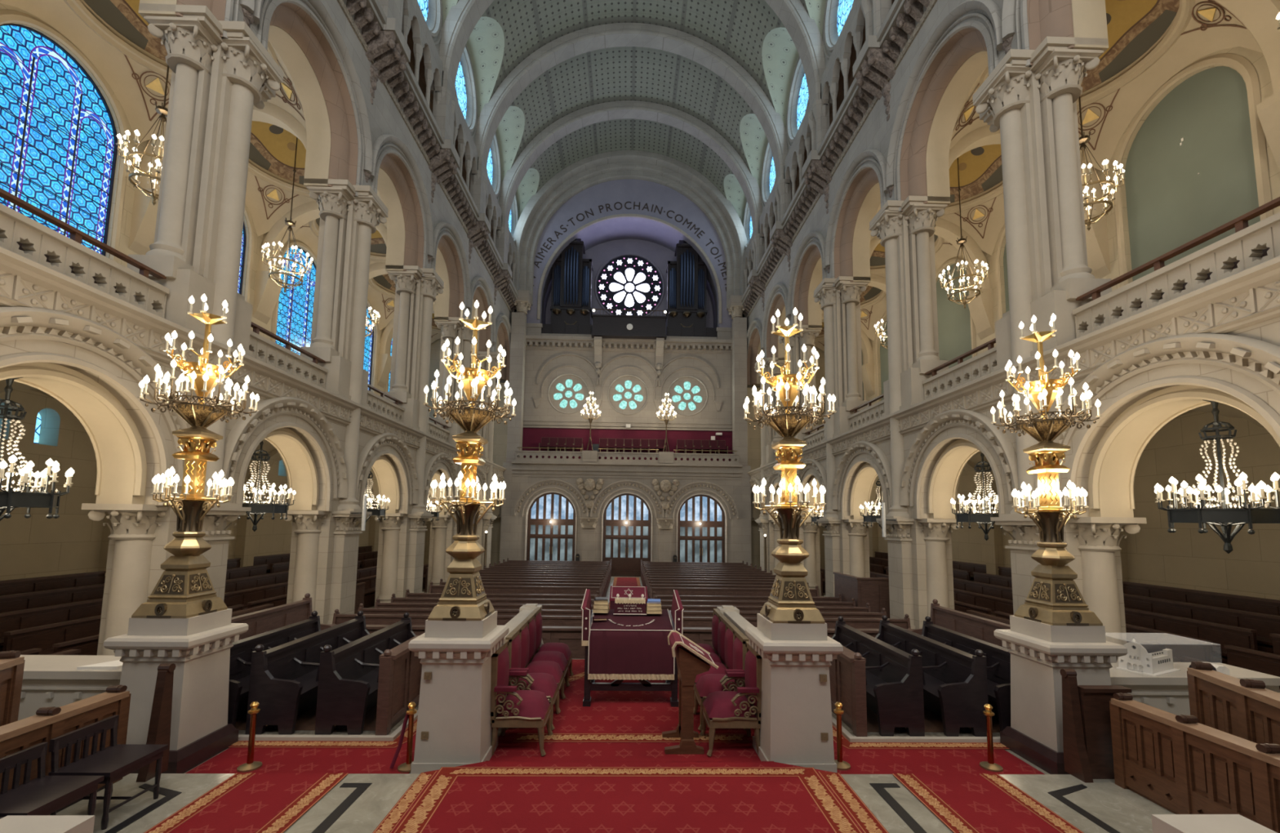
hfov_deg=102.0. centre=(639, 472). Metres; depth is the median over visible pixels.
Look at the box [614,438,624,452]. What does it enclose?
folding chair
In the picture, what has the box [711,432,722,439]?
spotlight
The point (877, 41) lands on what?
trim
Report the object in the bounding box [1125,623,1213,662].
counter
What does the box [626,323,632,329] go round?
clock
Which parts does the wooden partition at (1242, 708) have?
panel, raised panel, rail, panel, raised panel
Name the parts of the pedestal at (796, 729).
cornice, socket plate, socket plate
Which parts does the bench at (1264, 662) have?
rail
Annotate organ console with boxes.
[591,308,666,339]
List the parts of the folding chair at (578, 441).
seat, backrest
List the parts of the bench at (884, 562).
rail, backrest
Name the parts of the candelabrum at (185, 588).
openwork panel, bracket arm, bracket arm, vase stem, drip plate, cap plate, stem, openwork panel, bracket arm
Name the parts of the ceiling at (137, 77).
ring moulding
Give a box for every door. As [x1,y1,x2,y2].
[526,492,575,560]
[602,493,650,576]
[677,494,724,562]
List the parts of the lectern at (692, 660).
post, post, trim cord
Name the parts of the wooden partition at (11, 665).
raised panel, panel, rail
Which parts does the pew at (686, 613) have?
backrest, rail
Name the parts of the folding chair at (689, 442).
backrest, seat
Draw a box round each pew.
[227,610,320,726]
[231,592,333,639]
[245,610,369,734]
[314,612,416,734]
[332,608,582,626]
[358,603,593,615]
[374,598,594,609]
[391,593,597,604]
[404,588,599,599]
[428,581,601,596]
[439,578,603,596]
[479,568,608,592]
[479,569,607,595]
[480,572,606,596]
[480,574,605,596]
[481,577,604,596]
[483,564,608,589]
[488,563,608,586]
[493,561,609,582]
[498,560,610,568]
[502,559,611,581]
[506,557,611,577]
[640,559,743,579]
[641,560,747,565]
[641,562,751,583]
[642,563,756,586]
[643,564,761,578]
[643,566,766,586]
[644,568,772,586]
[644,570,776,586]
[645,573,775,586]
[646,574,774,592]
[647,577,773,598]
[648,580,808,598]
[649,583,819,598]
[652,591,841,601]
[653,595,855,606]
[661,602,871,612]
[682,613,911,628]
[683,608,886,617]
[831,615,924,736]
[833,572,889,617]
[875,614,988,736]
[910,598,1010,648]
[920,615,1010,730]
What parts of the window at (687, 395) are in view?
pane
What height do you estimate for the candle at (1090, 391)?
0.177 m
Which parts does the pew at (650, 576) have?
backrest, rail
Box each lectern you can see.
[662,630,718,754]
[1077,684,1132,778]
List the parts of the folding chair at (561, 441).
backrest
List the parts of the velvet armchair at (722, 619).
frame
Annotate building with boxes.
[1115,638,1180,676]
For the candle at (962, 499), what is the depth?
9.28 m
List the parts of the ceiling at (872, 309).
ring moulding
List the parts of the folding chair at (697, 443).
backrest, seat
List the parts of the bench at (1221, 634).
rail, seat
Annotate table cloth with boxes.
[587,608,674,679]
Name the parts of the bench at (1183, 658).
rail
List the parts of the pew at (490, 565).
rail, backrest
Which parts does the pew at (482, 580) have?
rail, backrest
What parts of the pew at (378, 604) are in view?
backrest, rail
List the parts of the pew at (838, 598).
rail, backrest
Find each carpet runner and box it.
[143,772,348,832]
[891,773,1084,832]
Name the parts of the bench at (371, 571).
rail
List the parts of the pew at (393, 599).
rail, backrest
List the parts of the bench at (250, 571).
rail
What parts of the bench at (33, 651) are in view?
backrest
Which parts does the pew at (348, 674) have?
armrest, seat, backrest, rail, armrest, armrest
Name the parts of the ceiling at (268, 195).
ring moulding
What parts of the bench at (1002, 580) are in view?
rail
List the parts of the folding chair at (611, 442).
backrest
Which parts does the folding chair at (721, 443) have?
backrest, seat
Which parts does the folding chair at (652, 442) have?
backrest, seat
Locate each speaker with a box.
[351,494,367,530]
[881,502,895,537]
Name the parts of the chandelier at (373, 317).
ring frame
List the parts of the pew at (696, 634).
panel, panel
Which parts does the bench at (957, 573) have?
rail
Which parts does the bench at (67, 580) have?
rail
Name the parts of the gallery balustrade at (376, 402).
handrail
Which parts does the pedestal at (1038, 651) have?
cornice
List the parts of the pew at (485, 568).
rail, backrest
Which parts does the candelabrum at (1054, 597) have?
bracket arm, openwork panel, stem, cap plate, drip plate, vase stem, bracket arm, openwork panel, bracket arm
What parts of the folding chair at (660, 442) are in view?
backrest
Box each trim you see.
[0,9,129,262]
[0,245,506,475]
[0,270,501,474]
[0,273,502,475]
[0,306,191,505]
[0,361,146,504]
[104,782,372,832]
[128,188,253,302]
[137,0,177,17]
[137,102,316,201]
[175,0,226,38]
[222,0,254,38]
[222,396,347,511]
[238,704,418,734]
[238,710,417,740]
[241,0,516,346]
[252,240,316,342]
[253,0,372,196]
[257,200,393,280]
[262,426,318,510]
[267,25,330,186]
[337,0,512,314]
[355,432,418,513]
[364,0,518,299]
[367,298,377,392]
[368,262,437,325]
[370,133,433,276]
[371,454,399,513]
[377,167,404,271]
[377,337,392,391]
[378,0,891,39]
[379,152,423,275]
[379,304,434,354]
[401,0,516,284]
[422,452,458,512]
[426,0,443,45]
[429,470,447,515]
[431,221,471,324]
[432,71,829,150]
[434,247,449,321]
[437,235,463,324]
[454,43,477,137]
[468,275,496,357]
[470,156,791,221]
[470,298,479,355]
[473,286,490,355]
[476,465,488,512]
[487,132,501,199]
[490,473,503,509]
[491,488,500,516]
[493,313,511,365]
[495,215,764,269]
[495,335,501,380]
[497,322,510,380]
[506,311,747,465]
[511,193,518,242]
[511,460,742,562]
[516,477,735,515]
[523,348,732,431]
[525,334,732,374]
[537,213,721,323]
[741,0,906,304]
[742,0,1013,352]
[742,199,752,248]
[743,0,864,289]
[746,0,937,319]
[746,319,763,359]
[746,328,759,385]
[747,255,1279,479]
[749,477,761,513]
[751,492,760,519]
[755,280,1279,478]
[755,342,760,385]
[760,140,776,207]
[761,283,788,363]
[764,469,781,519]
[766,293,784,363]
[773,485,781,519]
[777,305,786,360]
[786,55,808,146]
[786,231,826,324]
[794,244,821,328]
[796,458,826,519]
[804,475,821,519]
[808,257,822,330]
[818,274,886,333]
[822,0,854,59]
[822,313,873,364]
[825,149,887,286]
[831,440,892,519]
[831,711,999,736]
[831,715,1000,742]
[834,167,878,286]
[849,462,877,519]
[852,182,880,283]
[862,217,990,292]
[862,351,875,400]
[869,782,1119,832]
[875,311,886,402]
[885,0,1003,211]
[899,408,1018,518]
[900,27,986,211]
[925,50,987,205]
[927,438,983,519]
[935,257,994,357]
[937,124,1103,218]
[995,214,1111,319]
[1001,0,1030,66]
[1026,0,1074,66]
[1035,333,1279,517]
[1071,0,1108,52]
[1084,0,1279,93]
[1088,384,1279,517]
[1112,53,1279,287]
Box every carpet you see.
[185,718,417,773]
[372,760,888,832]
[488,658,760,760]
[608,577,640,608]
[832,724,1044,773]
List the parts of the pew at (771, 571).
backrest, rail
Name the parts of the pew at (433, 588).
rail, backrest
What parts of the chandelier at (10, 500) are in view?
rod, crown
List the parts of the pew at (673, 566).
rail, backrest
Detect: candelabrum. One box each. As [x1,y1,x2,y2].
[131,293,259,617]
[422,300,515,620]
[580,391,600,450]
[656,392,676,451]
[742,307,836,623]
[991,313,1102,625]
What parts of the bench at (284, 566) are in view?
rail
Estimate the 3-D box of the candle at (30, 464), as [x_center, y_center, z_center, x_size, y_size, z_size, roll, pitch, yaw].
[-6.749,-0.048,5.731,0.064,0.182,0.059,1,-5,-1]
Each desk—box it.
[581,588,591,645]
[671,589,684,634]
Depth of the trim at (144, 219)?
11.52 m
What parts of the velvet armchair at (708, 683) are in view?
leg, seat frame, leg, carved arm, frame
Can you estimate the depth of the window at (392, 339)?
24.10 m
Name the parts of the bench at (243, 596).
rail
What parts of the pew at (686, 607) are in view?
backrest, rail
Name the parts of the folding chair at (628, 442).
seat, backrest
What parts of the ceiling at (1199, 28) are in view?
ring moulding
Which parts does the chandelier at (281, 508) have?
rod, crown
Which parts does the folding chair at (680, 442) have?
backrest, seat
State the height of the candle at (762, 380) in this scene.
0.177 m
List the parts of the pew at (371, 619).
rail, backrest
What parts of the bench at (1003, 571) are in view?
rail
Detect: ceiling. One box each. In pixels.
[0,0,306,143]
[0,379,59,401]
[84,0,167,61]
[244,158,386,236]
[244,439,275,484]
[248,120,306,184]
[289,218,386,264]
[315,217,386,253]
[367,277,434,330]
[368,475,373,498]
[373,273,395,291]
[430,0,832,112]
[431,313,437,326]
[431,325,440,342]
[441,0,457,26]
[466,16,504,119]
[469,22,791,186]
[481,0,785,110]
[495,106,524,183]
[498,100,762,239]
[510,46,755,174]
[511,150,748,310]
[515,168,539,218]
[529,118,733,198]
[541,221,717,327]
[723,173,746,224]
[739,113,768,191]
[761,26,799,129]
[800,0,809,16]
[804,0,826,39]
[814,333,824,351]
[818,321,824,334]
[822,289,886,341]
[860,285,881,302]
[870,180,1004,255]
[870,234,937,266]
[870,235,963,277]
[875,483,880,506]
[949,0,1262,172]
[949,143,1002,202]
[968,450,997,495]
[987,0,1179,92]
[1169,402,1263,426]
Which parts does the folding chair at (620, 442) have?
seat, backrest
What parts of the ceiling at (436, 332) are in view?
ring moulding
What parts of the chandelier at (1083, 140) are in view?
rod, crown, ring frame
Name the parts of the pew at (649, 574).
backrest, rail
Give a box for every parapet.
[17,654,122,719]
[499,603,543,707]
[541,323,592,333]
[666,326,716,337]
[716,604,755,639]
[1109,662,1279,715]
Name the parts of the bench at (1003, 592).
rail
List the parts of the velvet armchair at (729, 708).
leg, leg, carved arm, seat frame, carved arm, leg, frame, leg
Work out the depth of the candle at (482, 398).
5.39 m
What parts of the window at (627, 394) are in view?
pane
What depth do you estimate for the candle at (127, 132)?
9.37 m
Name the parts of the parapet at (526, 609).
post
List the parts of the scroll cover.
trim cord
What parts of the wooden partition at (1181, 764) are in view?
panel, raised panel, rail, panel, raised panel, panel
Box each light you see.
[483,530,487,568]
[764,533,766,570]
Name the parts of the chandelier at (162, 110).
ring frame, crown, rod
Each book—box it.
[592,606,608,613]
[592,616,607,620]
[593,601,608,608]
[594,598,608,604]
[595,596,608,600]
[645,607,662,613]
[646,600,661,605]
[646,604,661,609]
[647,598,660,603]
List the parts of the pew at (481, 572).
rail, backrest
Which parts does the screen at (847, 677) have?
panel, panel, rail, post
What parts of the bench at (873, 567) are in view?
rail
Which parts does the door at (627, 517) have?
glass, fanlight glass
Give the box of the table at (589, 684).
[582,609,678,706]
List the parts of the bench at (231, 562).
rail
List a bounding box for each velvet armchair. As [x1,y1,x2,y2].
[490,639,552,755]
[505,627,559,729]
[515,619,565,711]
[524,613,569,696]
[531,606,573,684]
[693,621,738,708]
[693,629,749,730]
[696,608,723,656]
[699,640,762,755]
[709,614,729,666]
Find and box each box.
[575,553,579,560]
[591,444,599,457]
[672,555,677,561]
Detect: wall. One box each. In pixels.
[0,3,386,580]
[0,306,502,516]
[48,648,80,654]
[97,449,288,575]
[145,137,152,151]
[160,0,514,382]
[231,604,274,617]
[234,448,378,567]
[262,231,268,243]
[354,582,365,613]
[368,498,379,551]
[401,23,493,239]
[410,0,439,57]
[423,178,825,568]
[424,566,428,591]
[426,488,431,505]
[457,48,475,142]
[493,137,499,203]
[499,462,751,565]
[545,239,713,334]
[744,0,1086,387]
[751,0,894,269]
[751,316,1279,519]
[762,145,769,209]
[787,61,801,152]
[820,571,822,595]
[825,0,865,71]
[866,46,1279,599]
[868,506,878,556]
[870,459,1004,574]
[955,460,1128,586]
[966,609,1009,624]
[981,249,986,260]
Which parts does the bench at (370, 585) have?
backrest, rail, seat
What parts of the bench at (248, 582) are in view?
rail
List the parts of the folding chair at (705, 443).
backrest, seat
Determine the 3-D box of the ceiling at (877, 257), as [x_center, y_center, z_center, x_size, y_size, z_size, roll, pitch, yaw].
[8.695,-8.385,18.176,3.120,0.780,3.120,1,-5,-1]
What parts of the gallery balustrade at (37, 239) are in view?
handrail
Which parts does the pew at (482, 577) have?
rail, backrest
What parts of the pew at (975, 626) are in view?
rail, backrest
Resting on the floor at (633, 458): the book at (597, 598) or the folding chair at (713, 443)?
the folding chair at (713, 443)
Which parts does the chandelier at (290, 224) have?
ring frame, crown, rod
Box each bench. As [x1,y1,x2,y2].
[0,570,106,595]
[0,582,104,613]
[0,597,102,651]
[0,742,104,817]
[2,614,101,654]
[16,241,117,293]
[20,648,41,654]
[48,715,168,830]
[52,604,244,654]
[223,581,288,609]
[224,570,288,592]
[225,564,267,579]
[226,558,240,568]
[247,594,287,608]
[253,552,290,573]
[270,560,289,573]
[355,574,376,608]
[356,560,360,568]
[356,565,377,578]
[357,551,377,568]
[358,545,372,552]
[361,557,377,568]
[422,564,428,589]
[820,568,825,593]
[869,556,888,573]
[869,563,884,573]
[869,570,888,577]
[874,551,888,559]
[884,566,888,574]
[952,560,986,581]
[952,568,970,580]
[953,577,1013,599]
[953,587,1013,616]
[954,600,991,614]
[972,571,1012,587]
[994,610,1128,642]
[997,566,1011,577]
[1120,247,1270,315]
[1122,581,1279,615]
[1123,593,1279,653]
[1124,607,1257,664]
[1177,655,1279,688]
[1224,644,1279,676]
[1269,633,1279,654]
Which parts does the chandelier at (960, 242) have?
rod, crown, ring frame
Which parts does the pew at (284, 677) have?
seat, armrest, backrest, rail, armrest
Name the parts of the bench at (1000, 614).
backrest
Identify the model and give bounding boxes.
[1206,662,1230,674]
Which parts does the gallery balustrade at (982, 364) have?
handrail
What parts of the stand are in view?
trim cord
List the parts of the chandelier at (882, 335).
ring frame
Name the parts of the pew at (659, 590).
backrest, rail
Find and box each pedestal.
[103,608,248,773]
[408,610,509,773]
[745,613,843,772]
[994,615,1127,773]
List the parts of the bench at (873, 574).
backrest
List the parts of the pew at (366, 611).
rail, backrest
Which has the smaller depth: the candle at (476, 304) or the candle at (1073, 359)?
the candle at (476, 304)
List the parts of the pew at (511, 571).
backrest, rail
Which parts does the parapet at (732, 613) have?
post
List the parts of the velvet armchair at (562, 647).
frame, seat frame, leg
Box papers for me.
[76,659,123,669]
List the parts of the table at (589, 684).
leg, leg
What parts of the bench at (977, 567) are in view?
rail, backrest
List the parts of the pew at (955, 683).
armrest, rail, backrest, seat, armrest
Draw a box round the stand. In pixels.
[609,586,647,608]
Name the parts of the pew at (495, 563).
rail, backrest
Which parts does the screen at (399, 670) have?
post, rail, panel, panel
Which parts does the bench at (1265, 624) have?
rail, seat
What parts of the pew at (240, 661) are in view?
seat, armrest, backrest, rail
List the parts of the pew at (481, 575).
rail, backrest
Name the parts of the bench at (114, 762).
leg, backrest, leg, seat, leg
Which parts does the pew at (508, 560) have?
backrest, rail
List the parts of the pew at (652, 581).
backrest, rail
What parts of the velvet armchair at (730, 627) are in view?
frame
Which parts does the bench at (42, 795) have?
backrest, seat, leg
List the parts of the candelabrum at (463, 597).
bracket arm, openwork panel, bracket arm, drip plate, vase stem, cap plate, openwork panel, bracket arm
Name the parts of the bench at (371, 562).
rail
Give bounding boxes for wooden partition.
[0,650,25,726]
[0,684,131,815]
[136,662,175,782]
[1059,668,1093,782]
[1109,692,1279,832]
[1186,661,1279,744]
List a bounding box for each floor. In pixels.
[56,773,1174,832]
[184,727,1049,773]
[235,704,377,730]
[368,576,825,608]
[523,455,730,461]
[866,706,999,732]
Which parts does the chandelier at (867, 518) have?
crown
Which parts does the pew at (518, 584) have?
rail, backrest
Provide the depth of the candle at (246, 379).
5.17 m
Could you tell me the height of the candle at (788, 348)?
0.177 m
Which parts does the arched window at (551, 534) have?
glass, fanlight glass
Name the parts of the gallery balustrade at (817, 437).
handrail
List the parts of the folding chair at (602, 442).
seat, backrest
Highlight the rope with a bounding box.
[389,713,408,768]
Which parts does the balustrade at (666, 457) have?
handrail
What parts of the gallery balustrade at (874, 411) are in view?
handrail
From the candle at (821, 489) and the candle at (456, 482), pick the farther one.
the candle at (821, 489)
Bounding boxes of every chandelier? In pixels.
[0,377,74,520]
[115,64,168,204]
[237,440,295,531]
[261,137,313,292]
[364,303,380,337]
[364,471,390,527]
[422,485,441,524]
[808,505,826,528]
[859,479,883,533]
[874,316,888,349]
[938,157,988,308]
[950,452,1002,540]
[1078,96,1125,230]
[1154,399,1279,553]
[1275,12,1279,29]
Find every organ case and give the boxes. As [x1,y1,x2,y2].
[550,238,593,324]
[666,240,707,334]
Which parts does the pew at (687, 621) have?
backrest, rail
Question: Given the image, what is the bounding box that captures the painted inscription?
[533,201,726,291]
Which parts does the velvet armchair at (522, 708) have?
leg, frame, leg, carved arm, seat frame, carved arm, leg, leg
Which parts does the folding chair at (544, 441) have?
seat, backrest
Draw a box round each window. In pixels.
[0,22,117,256]
[33,412,40,443]
[237,221,246,294]
[275,245,315,355]
[363,306,373,391]
[388,338,392,391]
[417,0,428,21]
[455,61,466,119]
[486,147,493,184]
[508,209,511,232]
[549,374,587,412]
[594,253,665,315]
[608,376,647,413]
[668,377,706,414]
[749,216,752,238]
[769,155,775,192]
[796,73,808,129]
[836,0,853,35]
[861,348,863,400]
[880,319,888,399]
[936,262,972,368]
[1003,244,1009,311]
[1124,66,1260,280]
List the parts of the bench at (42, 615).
seat, rail, backrest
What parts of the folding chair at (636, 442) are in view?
seat, backrest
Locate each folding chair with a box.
[538,436,550,450]
[546,437,558,450]
[555,437,566,451]
[564,437,574,451]
[572,437,582,451]
[598,438,608,451]
[606,438,616,452]
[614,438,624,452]
[622,438,632,452]
[631,438,641,452]
[640,438,649,452]
[648,439,657,452]
[656,439,666,452]
[675,439,686,453]
[684,439,694,453]
[692,440,702,453]
[700,440,711,453]
[708,440,719,453]
[716,440,728,453]
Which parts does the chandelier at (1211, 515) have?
crown, rod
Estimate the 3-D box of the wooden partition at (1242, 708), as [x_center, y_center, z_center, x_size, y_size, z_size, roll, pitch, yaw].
[4.444,1.923,3.553,0.160,0.847,1.580,-1,-6,17]
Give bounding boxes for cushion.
[496,646,509,705]
[496,689,550,719]
[510,634,521,685]
[515,672,557,697]
[520,625,529,667]
[526,660,563,682]
[528,617,536,662]
[531,650,567,671]
[534,611,542,652]
[537,642,571,660]
[694,662,727,682]
[695,673,737,697]
[696,643,715,653]
[702,690,757,719]
[709,652,722,663]
[711,613,718,653]
[717,620,725,663]
[724,626,733,669]
[733,635,742,686]
[744,648,756,706]
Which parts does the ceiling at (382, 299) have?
ring moulding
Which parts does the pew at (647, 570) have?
rail, backrest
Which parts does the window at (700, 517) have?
fanlight glass, glass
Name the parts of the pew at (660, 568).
rail, backrest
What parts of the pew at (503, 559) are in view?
rail, backrest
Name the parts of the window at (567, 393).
pane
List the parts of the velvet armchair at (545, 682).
frame, carved arm, seat frame, leg, leg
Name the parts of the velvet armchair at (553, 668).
frame, seat frame, leg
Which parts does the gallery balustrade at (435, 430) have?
handrail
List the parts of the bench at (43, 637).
seat, rail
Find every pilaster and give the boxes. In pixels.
[579,517,598,560]
[656,518,674,561]
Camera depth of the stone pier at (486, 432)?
22.53 m
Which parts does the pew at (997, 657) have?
rail, backrest, armrest, seat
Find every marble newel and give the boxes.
[0,814,94,832]
[1151,813,1276,832]
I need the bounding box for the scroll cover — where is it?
[613,597,646,614]
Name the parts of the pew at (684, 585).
backrest, rail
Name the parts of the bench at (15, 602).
rail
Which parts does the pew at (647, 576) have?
backrest, rail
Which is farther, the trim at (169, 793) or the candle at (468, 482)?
the candle at (468, 482)
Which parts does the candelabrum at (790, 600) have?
bracket arm, openwork panel, cap plate, vase stem, drip plate, bracket arm, openwork panel, bracket arm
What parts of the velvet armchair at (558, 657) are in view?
frame, seat frame, leg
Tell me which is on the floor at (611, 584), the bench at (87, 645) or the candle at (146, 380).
the bench at (87, 645)
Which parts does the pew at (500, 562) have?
rail, backrest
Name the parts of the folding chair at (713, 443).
backrest, seat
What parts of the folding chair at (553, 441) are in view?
seat, backrest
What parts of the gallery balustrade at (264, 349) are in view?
handrail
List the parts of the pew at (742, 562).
rail, backrest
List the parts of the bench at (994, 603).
rail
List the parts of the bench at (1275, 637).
rail, backrest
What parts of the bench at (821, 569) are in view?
backrest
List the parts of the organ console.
console rail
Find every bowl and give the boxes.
[172,404,229,427]
[448,408,494,431]
[765,414,811,437]
[1017,419,1071,441]
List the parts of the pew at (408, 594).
backrest, rail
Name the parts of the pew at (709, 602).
backrest, rail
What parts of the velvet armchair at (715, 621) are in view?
frame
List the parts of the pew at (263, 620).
backrest, rail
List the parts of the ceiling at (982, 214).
ring moulding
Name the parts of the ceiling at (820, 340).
ring moulding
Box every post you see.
[236,701,262,772]
[397,702,417,772]
[833,702,850,769]
[979,703,1003,772]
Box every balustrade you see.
[0,187,169,317]
[248,321,328,388]
[366,383,404,422]
[428,416,449,443]
[515,447,739,463]
[803,423,824,448]
[848,393,884,430]
[922,337,996,399]
[1072,196,1279,337]
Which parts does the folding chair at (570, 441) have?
seat, backrest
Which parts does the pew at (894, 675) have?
armrest, armrest, rail, backrest, seat, armrest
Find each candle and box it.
[0,460,7,479]
[3,472,13,487]
[6,454,17,472]
[16,468,25,485]
[20,464,31,483]
[26,460,34,476]
[26,471,33,486]
[31,471,40,487]
[37,470,47,487]
[44,457,53,475]
[49,460,59,477]
[49,464,59,481]
[63,468,73,485]
[65,467,74,484]
[115,133,121,146]
[116,138,123,151]
[122,134,127,146]
[122,147,128,159]
[124,129,130,142]
[125,160,131,172]
[133,130,139,142]
[134,155,141,168]
[137,379,145,399]
[141,375,149,394]
[146,162,152,173]
[150,475,156,494]
[151,133,156,146]
[152,178,157,191]
[152,364,160,382]
[152,473,159,493]
[155,160,161,173]
[155,369,163,389]
[157,472,165,493]
[158,135,164,147]
[160,374,168,395]
[162,371,170,390]
[163,333,170,351]
[163,468,170,488]
[165,386,170,403]
[166,466,174,486]
[167,337,173,355]
[168,359,177,378]
[169,330,177,349]
[171,473,179,493]
[174,378,180,395]
[177,373,185,392]
[179,342,186,359]
[182,475,190,494]
[183,376,189,391]
[186,295,194,314]
[186,330,194,350]
[189,370,196,390]
[200,293,206,312]
[200,372,208,391]
[204,302,208,312]
[205,478,212,497]
[206,333,213,352]
[209,387,214,401]
[211,471,217,489]
[213,476,221,495]
[216,349,222,366]
[217,364,223,384]
[217,469,224,488]
[218,393,222,404]
[220,477,226,496]
[221,299,227,318]
[222,306,228,323]
[222,382,230,401]
[223,479,228,497]
[224,377,231,395]
[226,338,232,357]
[226,476,232,496]
[228,379,232,396]
[230,397,234,413]
[230,477,234,496]
[231,350,238,367]
[232,382,239,400]
[236,343,243,361]
[236,389,243,405]
[238,349,244,365]
[240,382,247,400]
[244,375,249,392]
[248,391,254,408]
[248,481,253,492]
[251,487,256,497]
[253,393,259,411]
[257,489,262,499]
[270,486,274,497]
[272,490,276,500]
[276,490,280,501]
[280,488,284,499]
[283,484,287,493]
[288,488,292,497]
[292,489,295,500]
[422,385,428,404]
[430,380,436,399]
[430,480,434,498]
[431,479,437,498]
[434,369,439,388]
[437,395,441,413]
[437,480,441,499]
[439,472,444,491]
[440,343,446,361]
[440,479,445,498]
[444,338,449,357]
[444,383,448,401]
[445,348,451,365]
[445,375,451,394]
[446,477,452,497]
[453,477,459,497]
[454,336,459,355]
[454,391,459,407]
[457,352,462,368]
[457,380,463,399]
[457,470,462,490]
[458,302,464,320]
[458,364,464,383]
[464,308,469,326]
[464,478,470,497]
[470,378,475,398]
[470,479,475,498]
[471,337,476,355]
[473,300,479,319]
[474,376,478,395]
[476,483,480,501]
[480,386,484,400]
[481,311,486,328]
[482,482,487,500]
[485,339,491,358]
[486,377,492,397]
[487,306,493,324]
[487,357,491,372]
[488,481,493,500]
[491,473,497,492]
[492,388,496,405]
[493,480,498,499]
[495,370,501,389]
[497,344,502,362]
[497,481,502,500]
[500,480,506,499]
[501,349,506,366]
[503,380,509,397]
[503,387,509,406]
[507,387,512,405]
[511,399,515,415]
[742,402,747,418]
[744,396,749,413]
[752,388,757,406]
[752,484,757,503]
[755,391,760,410]
[756,355,760,372]
[756,485,759,503]
[759,389,763,407]
[759,484,764,502]
[760,350,764,368]
[760,376,765,394]
[761,477,766,496]
[766,386,772,405]
[768,484,774,502]
[769,360,773,377]
[770,315,775,333]
[771,345,776,364]
[775,309,780,327]
[776,382,781,401]
[777,487,780,505]
[784,318,789,325]
[784,382,790,400]
[785,343,791,362]
[787,483,793,502]
[792,307,798,325]
[795,475,799,495]
[796,371,801,391]
[797,360,802,375]
[798,312,803,330]
[798,482,804,502]
[801,344,807,362]
[802,386,808,406]
[804,383,808,401]
[804,483,810,502]
[808,386,813,403]
[809,355,814,373]
[811,346,816,364]
[811,385,816,404]
[812,391,817,406]
[812,478,817,497]
[813,486,817,504]
[814,351,819,368]
[817,393,822,410]
[818,384,824,403]
[819,484,824,503]
[821,377,826,395]
[822,485,826,504]
[827,393,832,412]
[831,394,836,412]
[957,493,960,503]
[960,496,964,506]
[967,497,971,508]
[977,499,981,509]
[984,496,988,506]
[988,492,992,502]
[991,406,995,423]
[995,497,998,508]
[997,400,1003,418]
[1000,390,1005,407]
[1003,408,1006,424]
[1004,364,1010,380]
[1007,360,1013,377]
[1008,412,1012,422]
[1011,365,1017,382]
[1011,488,1014,506]
[1012,393,1017,411]
[1013,488,1018,506]
[1016,394,1020,410]
[1017,355,1022,373]
[1017,490,1021,507]
[1018,321,1025,338]
[1020,490,1024,507]
[1021,481,1026,500]
[1023,396,1030,415]
[1023,488,1030,506]
[1024,381,1031,399]
[1025,366,1031,382]
[1026,484,1032,501]
[1030,323,1034,333]
[1031,315,1037,333]
[1031,490,1037,508]
[1034,488,1040,506]
[1035,351,1041,369]
[1037,391,1044,410]
[1042,388,1048,406]
[1048,320,1055,336]
[1050,313,1057,331]
[1052,349,1059,367]
[1054,393,1060,408]
[1057,386,1064,405]
[1058,360,1065,377]
[1059,489,1063,507]
[1062,487,1069,506]
[1066,480,1074,499]
[1068,349,1075,368]
[1068,377,1075,395]
[1068,395,1071,411]
[1071,356,1076,373]
[1071,482,1075,500]
[1072,388,1077,406]
[1073,487,1078,506]
[1074,351,1080,370]
[1075,486,1082,506]
[1080,392,1087,411]
[1080,487,1086,506]
[1081,163,1086,175]
[1083,187,1088,199]
[1083,382,1088,400]
[1084,488,1088,507]
[1085,391,1093,409]
[1087,163,1093,174]
[1087,389,1093,407]
[1091,187,1096,199]
[1094,399,1102,417]
[1102,160,1107,171]
[1102,184,1107,196]
[1105,159,1109,171]
[1110,188,1115,200]
[1112,160,1118,172]
[1118,163,1124,175]
[1120,168,1125,180]
[1154,483,1159,498]
[1156,484,1164,501]
[1165,484,1173,500]
[1168,475,1177,492]
[1171,477,1178,493]
[1177,487,1184,503]
[1180,480,1189,497]
[1186,486,1194,502]
[1192,488,1200,503]
[1195,473,1204,490]
[1197,482,1206,499]
[1200,479,1208,493]
[1204,484,1211,500]
[1214,484,1224,502]
[1224,487,1231,503]
[1234,478,1244,496]
[1239,471,1248,489]
[1240,486,1247,502]
[1248,484,1257,502]
[1253,486,1262,502]
[1257,480,1267,498]
[1264,484,1273,502]
[1270,477,1279,491]
[1271,471,1279,489]
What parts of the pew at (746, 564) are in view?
rail, backrest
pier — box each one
[81,3,284,655]
[283,177,388,624]
[372,264,444,604]
[426,316,479,592]
[470,351,502,569]
[513,289,532,314]
[727,294,745,319]
[754,357,785,574]
[777,324,822,596]
[813,275,875,596]
[869,195,963,628]
[972,35,1146,662]
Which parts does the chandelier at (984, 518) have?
crown, rod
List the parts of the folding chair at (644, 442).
backrest, seat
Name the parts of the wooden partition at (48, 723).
raised panel, panel, rail, raised panel, panel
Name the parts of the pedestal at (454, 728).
socket plate, socket plate, cornice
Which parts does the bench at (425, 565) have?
backrest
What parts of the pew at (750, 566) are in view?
rail, backrest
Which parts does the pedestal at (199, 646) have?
cornice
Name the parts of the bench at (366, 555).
backrest, rail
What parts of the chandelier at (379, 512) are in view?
crown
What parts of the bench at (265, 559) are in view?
backrest, rail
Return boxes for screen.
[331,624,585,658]
[375,635,422,735]
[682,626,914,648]
[829,645,866,736]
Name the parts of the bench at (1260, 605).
rail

